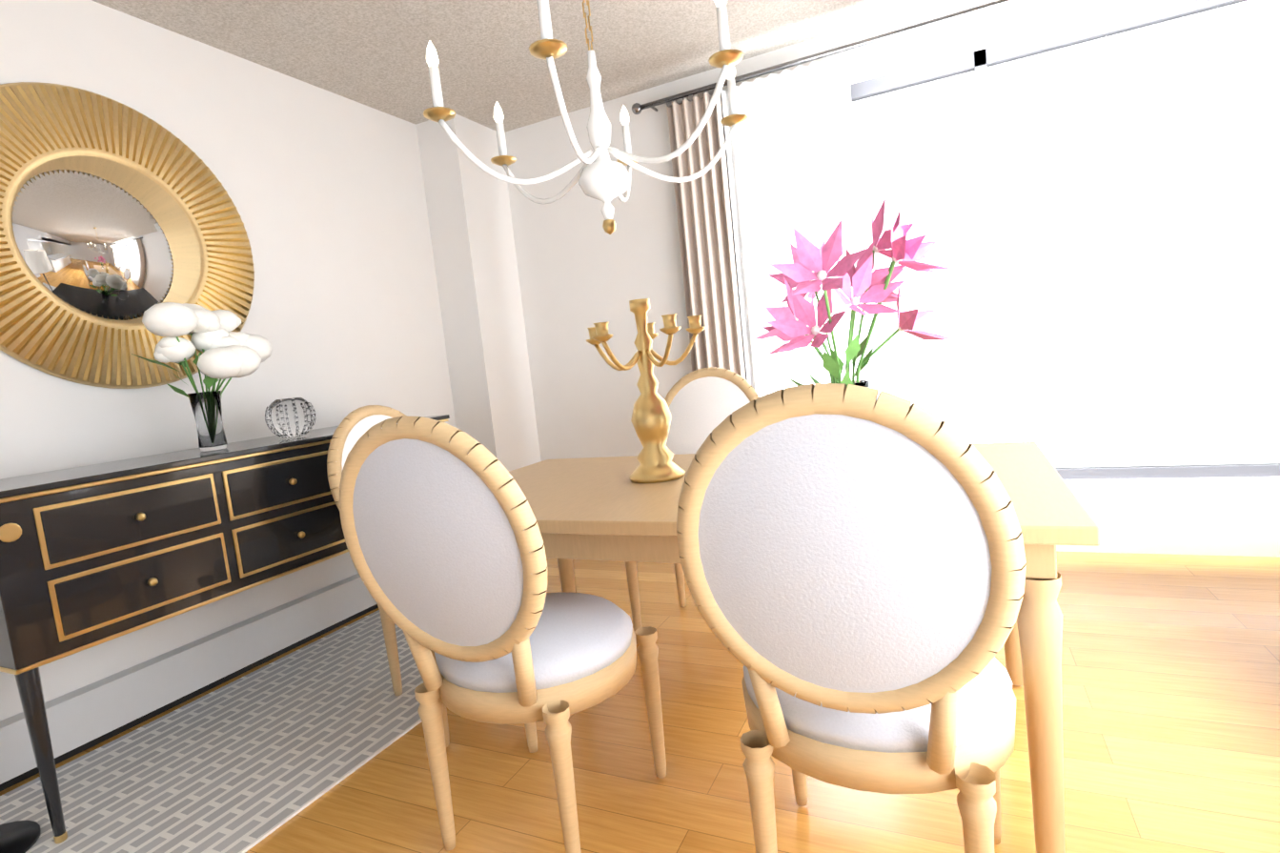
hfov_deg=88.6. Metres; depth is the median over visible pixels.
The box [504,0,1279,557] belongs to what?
wall
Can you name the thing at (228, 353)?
flower vase
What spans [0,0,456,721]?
wall
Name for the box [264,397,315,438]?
glass bowl
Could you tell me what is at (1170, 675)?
floor
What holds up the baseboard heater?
attached to the wall at (324, 189)
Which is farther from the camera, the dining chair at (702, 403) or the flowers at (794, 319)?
the dining chair at (702, 403)
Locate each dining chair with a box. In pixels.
[326,405,405,695]
[339,415,666,852]
[624,366,759,644]
[676,383,1026,852]
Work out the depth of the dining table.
1.57 m
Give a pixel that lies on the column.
(472, 236)
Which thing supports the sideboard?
on the dining rug
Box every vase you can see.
[131,302,272,451]
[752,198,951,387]
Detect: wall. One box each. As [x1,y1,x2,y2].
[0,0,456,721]
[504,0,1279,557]
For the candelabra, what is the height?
0.560 m
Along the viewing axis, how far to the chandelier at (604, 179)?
1.81 m
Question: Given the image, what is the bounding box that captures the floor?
[0,550,1279,852]
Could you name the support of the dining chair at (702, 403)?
on the floor
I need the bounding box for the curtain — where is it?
[631,0,1020,397]
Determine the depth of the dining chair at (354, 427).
2.39 m
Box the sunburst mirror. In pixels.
[0,81,254,388]
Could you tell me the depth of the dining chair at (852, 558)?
1.01 m
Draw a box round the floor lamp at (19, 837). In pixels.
[0,820,40,852]
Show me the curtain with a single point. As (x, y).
(790, 149)
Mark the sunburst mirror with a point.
(117, 219)
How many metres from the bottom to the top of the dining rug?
0.008 m
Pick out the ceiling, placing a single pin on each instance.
(371, 53)
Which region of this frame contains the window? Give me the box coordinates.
[850,0,1279,479]
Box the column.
[416,113,541,471]
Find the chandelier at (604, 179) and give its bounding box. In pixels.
[423,0,748,234]
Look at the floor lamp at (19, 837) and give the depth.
1.80 m
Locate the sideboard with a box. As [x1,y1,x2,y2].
[0,414,449,843]
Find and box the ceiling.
[91,0,938,132]
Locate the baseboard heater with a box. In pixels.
[0,573,378,791]
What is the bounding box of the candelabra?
[586,298,705,483]
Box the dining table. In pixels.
[431,441,1099,852]
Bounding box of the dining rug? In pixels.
[0,609,423,852]
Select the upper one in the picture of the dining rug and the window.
the window
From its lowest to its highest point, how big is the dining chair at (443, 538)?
1.065 m

